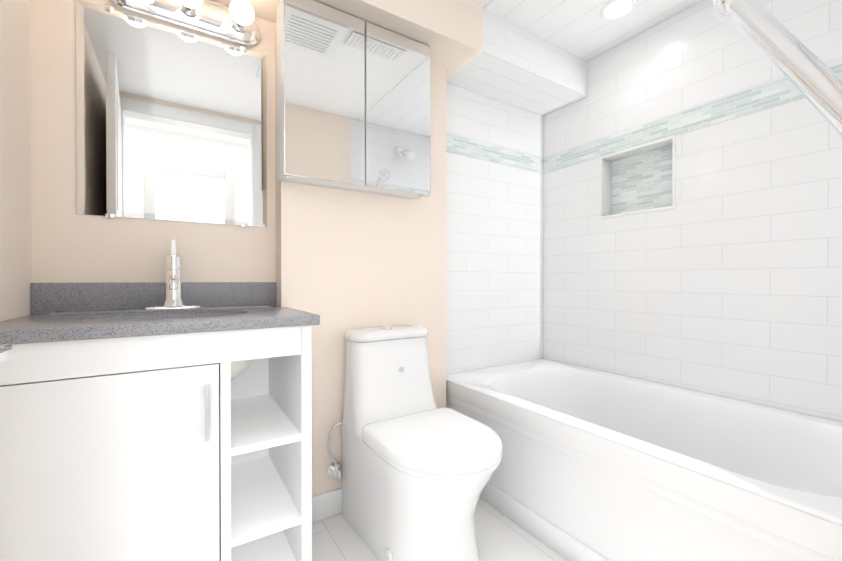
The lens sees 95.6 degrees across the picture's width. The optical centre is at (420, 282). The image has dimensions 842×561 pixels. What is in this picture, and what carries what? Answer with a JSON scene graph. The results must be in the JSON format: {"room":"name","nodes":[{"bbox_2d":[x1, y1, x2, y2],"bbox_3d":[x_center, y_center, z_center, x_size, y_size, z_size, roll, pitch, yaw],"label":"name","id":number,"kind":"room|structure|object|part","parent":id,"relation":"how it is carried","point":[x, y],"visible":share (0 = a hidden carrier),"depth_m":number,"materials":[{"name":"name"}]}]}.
{"room":"bathroom","nodes":[
{"label":"bathroom","id":0,"kind":"room"},
{"bbox_2d":[0,0,31,320],"bbox_3d":[-0.804,-0.138,0.461,0.120,2.180,1.800,0,0,-33],"label":"wall","id":1,"kind":"structure","parent":0,"point":[15,183],"depth_m":1.04,"materials":[{"name":"beige paint"}]},
{"bbox_2d":[30,0,275,282],"bbox_3d":[-0.910,-0.144,1.390,0.701,2.180,0.120,0,0,-33],"label":"wall","id":2,"kind":"structure","parent":0,"point":[70,244],"depth_m":1.22,"materials":[{"name":"beige paint"}]},
{"bbox_2d":[76,0,266,226],"bbox_3d":[-0.846,-0.555,1.351,0.565,0.687,0.010,0,0,-33],"label":"vanity mirror","id":3,"kind":"object","parent":2,"relation":"attached to","point":[171,123],"visible":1,"depth_m":1.32,"materials":[{"name":"silver glass"}]},
{"bbox_2d":[110,0,259,46],"bbox_3d":[-0.789,-0.960,1.297,0.470,0.112,0.154,0,0,-33],"label":"sconce","id":4,"kind":"object","parent":2,"relation":"attached to","point":[235,24],"visible":1,"depth_m":1.34,"materials":[{"name":"silver metal"}]},
{"bbox_2d":[275,19,445,495],"bbox_3d":[-0.262,-0.147,1.745,0.774,2.180,0.220,0,0,-33],"label":"wall","id":5,"kind":"structure","parent":0,"point":[347,260],"depth_m":1.60,"materials":[{"name":"beige paint"}]},
{"bbox_2d":[312,487,341,522],"bbox_3d":[-0.199,0.894,1.653,0.774,0.100,0.014,0,0,-33],"label":"baseboard","id":6,"kind":"structure","parent":5,"relation":"attached to","point":[326,504],"depth_m":1.53,"materials":[{"name":"white"}]},
{"bbox_2d":[277,0,430,198],"bbox_3d":[-0.248,-0.700,1.545,0.618,0.660,0.123,0,0,-33],"label":"upper cabinet","id":7,"kind":"object","parent":5,"relation":"attached to","point":[353,103],"visible":1,"depth_m":1.46,"materials":[{"name":"white mirror"}]},
{"bbox_2d":[446,83,543,373],"bbox_3d":[0.387,-0.150,2.219,0.830,2.180,0.120,0,0,-33],"label":"wall tile","id":8,"kind":"structure","parent":5,"relation":"attached to","point":[494,264],"depth_m":2.16,"materials":[{"name":"white tile"}]},
{"bbox_2d":[446,133,543,173],"bbox_3d":[0.420,-0.730,2.163,0.830,0.098,0.003,0,0,-33],"label":"wall band","id":9,"kind":"object","parent":8,"relation":"attached to","point":[463,146],"visible":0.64,"depth_m":2.15,"materials":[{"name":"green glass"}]},
{"bbox_2d":[312,497,567,560],"bbox_3d":[0.245,1.002,0.355,3.325,0.100,3.320,0,0,-33],"label":"floor","id":10,"kind":"structure","parent":0,"point":[500,536],"depth_m":1.40,"materials":[{"name":"tile"}]},
{"bbox_2d":[0,282,319,560],"bbox_3d":[-0.729,0.474,1.129,0.720,0.947,0.519,0,0,-33],"label":"bathroom vanity","id":11,"kind":"object","parent":10,"relation":"on","point":[132,428],"visible":0.98,"depth_m":0.94,"materials":[{"name":"white paint"}]},
{"bbox_3d":[-0.700,0.527,0.885,0.411,0.632,0.018,0,0,-33],"label":"door","id":12,"kind":"part","parent":11,"relation":"part of","materials":[{"name":"white paint"}]},
{"bbox_2d":[0,282,319,344],"bbox_3d":[-0.733,0.062,1.134,0.720,0.123,0.502,0,0,-33],"label":"countertop","id":13,"kind":"structure","parent":11,"relation":"on","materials":[{"name":"grey stone"}]},
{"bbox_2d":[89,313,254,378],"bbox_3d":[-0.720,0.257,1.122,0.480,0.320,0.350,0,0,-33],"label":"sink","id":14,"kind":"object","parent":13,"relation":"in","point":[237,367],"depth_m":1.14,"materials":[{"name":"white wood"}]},
{"bbox_2d":[144,240,201,309],"bbox_3d":[-0.807,-0.030,1.245,0.166,0.232,0.171,0,0,-33],"label":"faucet","id":15,"kind":"object","parent":13,"relation":"on","point":[173,290],"visible":0.98,"depth_m":1.26,"materials":[{"name":"silver metal"}]},
{"bbox_3d":[-0.537,0.324,0.960,0.011,0.144,0.030,0,0,-33],"label":"handle","id":16,"kind":"part","parent":11,"relation":"part of","materials":[{"name":"silver metal"}]},
{"bbox_2d":[327,325,501,560],"bbox_3d":[-0.023,0.566,1.370,0.441,0.760,0.674,0,0,-33],"label":"toilet","id":17,"kind":"object","parent":10,"relation":"on","point":[419,467],"visible":1,"depth_m":1.30,"materials":[{"name":"white ceramic"}]},
{"bbox_3d":[0.061,0.536,1.285,0.392,0.059,0.440,0,0,-33],"label":"seat","id":18,"kind":"part","parent":17,"relation":"part of","materials":[{"name":"white ceramic"}]},
{"bbox_2d":[446,358,841,560],"bbox_3d":[0.842,0.712,1.518,0.817,0.465,1.554,0,0,-33],"label":"bathtub","id":19,"kind":"object","parent":10,"relation":"on","point":[596,465],"visible":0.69,"depth_m":1.32,"materials":[{"name":"white ceramic"}]},
{"bbox_2d":[469,0,491,7],"bbox_3d":[0.199,-1.283,1.154,2.525,0.100,1.900,0,0,-33],"label":"ceiling","id":20,"kind":"structure","parent":0,"point":[483,3],"depth_m":1.68,"materials":[{"name":"white paint"}]},
{"bbox_2d":[209,0,482,78],"bbox_3d":[-0.448,-1.135,1.429,1.530,0.200,0.300,0,0,-33],"label":"ceiling bulkhead","id":21,"kind":"object","parent":20,"relation":"attached to","point":[449,33],"visible":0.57,"depth_m":1.58,"materials":[{"name":"beige paint"}]},
{"bbox_2d":[483,8,587,95],"bbox_3d":[0.523,-1.141,2.050,0.775,0.196,0.300,0,0,-33],"label":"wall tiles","id":22,"kind":"structure","parent":20,"relation":"attached to","point":[505,40],"depth_m":1.89,"materials":[{"name":"white tile"}]},
{"bbox_2d":[446,51,587,115],"bbox_3d":[0.524,-1.041,2.050,0.775,0.004,0.302,0,0,-33],"label":"bulkhead soffit","id":23,"kind":"structure","parent":22,"relation":"attached to","point":[491,76],"depth_m":2.01,"materials":[{"name":"white tile"}]},
{"bbox_2d":[484,0,701,61],"bbox_3d":[0.944,-1.233,1.394,0.768,0.005,1.258,0,0,-33],"label":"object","id":24,"kind":"structure","parent":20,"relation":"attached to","point":[584,30],"depth_m":1.79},
{"bbox_2d":[600,0,636,19],"bbox_3d":[0.885,-1.229,1.711,0.150,0.006,0.150,0,0,-33],"label":"recessed light","id":25,"kind":"object","parent":24,"relation":"attached to","point":[613,9],"visible":1,"depth_m":1.71,"materials":[{"name":"white"}]},
{"bbox_2d":[543,0,841,421],"bbox_3d":[1.240,-0.147,1.767,0.120,2.180,1.800,0,0,-33],"label":"wall","id":26,"kind":"structure","parent":0,"point":[738,297],"depth_m":1.64,"materials":[{"name":"tile"}]},
{"bbox_2d":[599,159,610,216],"bbox_3d":[1.011,-0.515,2.091,0.094,0.312,0.013,0,0,-33],"label":"trim","id":27,"kind":"structure","parent":26,"relation":"attached to","point":[604,187],"depth_m":2.08,"materials":[{"name":"white tile"}]},
{"bbox_2d":[599,205,674,218],"bbox_3d":[1.108,-0.352,1.940,0.094,0.013,0.375,0,0,-33],"label":"trim","id":28,"kind":"structure","parent":26,"relation":"attached to","point":[640,211],"depth_m":1.90,"materials":[{"name":"white tile"}]},
{"bbox_2d":[599,135,675,161],"bbox_3d":[1.108,-0.675,1.937,0.094,0.013,0.375,0,0,-33],"label":"trim","id":29,"kind":"structure","parent":26,"relation":"attached to","point":[647,147],"depth_m":1.92,"materials":[{"name":"white tile"}]},
{"bbox_2d":[611,145,671,214],"bbox_3d":[1.160,-0.514,1.972,0.030,0.312,0.351,0,0,-33],"label":"wall niche","id":30,"kind":"object","parent":26,"relation":"in","point":[641,181],"visible":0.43,"depth_m":1.97,"materials":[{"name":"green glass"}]},
{"bbox_2d":[672,138,675,205],"bbox_3d":[1.206,-0.513,1.786,0.094,0.312,0.013,0,0,-33],"label":"trim","id":31,"kind":"structure","parent":26,"relation":"attached to","point":[673,171],"depth_m":1.76,"materials":[{"name":"white tile"}]},
{"bbox_2d":[544,58,841,173],"bbox_3d":[1.189,-0.728,1.728,0.003,0.098,1.557,0,0,-33],"label":"wall band","id":32,"kind":"object","parent":26,"relation":"attached to","point":[784,90],"visible":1,"depth_m":1.70,"materials":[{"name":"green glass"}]},
{"bbox_3d":[-0.244,-0.084,-0.178,0.015,2.080,0.120,0,0,-33],"label":"trim","id":33,"kind":"structure","parent":0,"visible":0},
{"bbox_3d":[-0.482,-0.081,0.206,0.044,2.052,0.775,0,0,-29],"label":"door leaf","id":34,"kind":"structure","parent":33,"relation":"attached to","visible":0},
{"bbox_2d":[0,344,11,362],"bbox_3d":[-0.615,0.097,0.452,0.152,0.056,0.143,0,0,-29],"label":"door lever","id":35,"kind":"object","parent":34,"relation":"attached to","point":[5,352],"visible":1,"depth_m":0.52,"materials":[{"name":"silver metal"}]},
{"bbox_3d":[0.687,-0.138,0.417,0.605,2.180,0.120,0,0,-33],"label":"wall","id":36,"kind":"structure","parent":0,"visible":0},
{"bbox_2d":[712,0,841,136],"bbox_3d":[0.766,-0.418,0.755,0.092,0.718,0.556,0,0,9],"label":"curtain rod","id":37,"kind":"object","parent":36,"relation":"attached to","point":[812,77],"visible":1,"depth_m":0.78,"materials":[{"name":"silver metal"}]}
]}

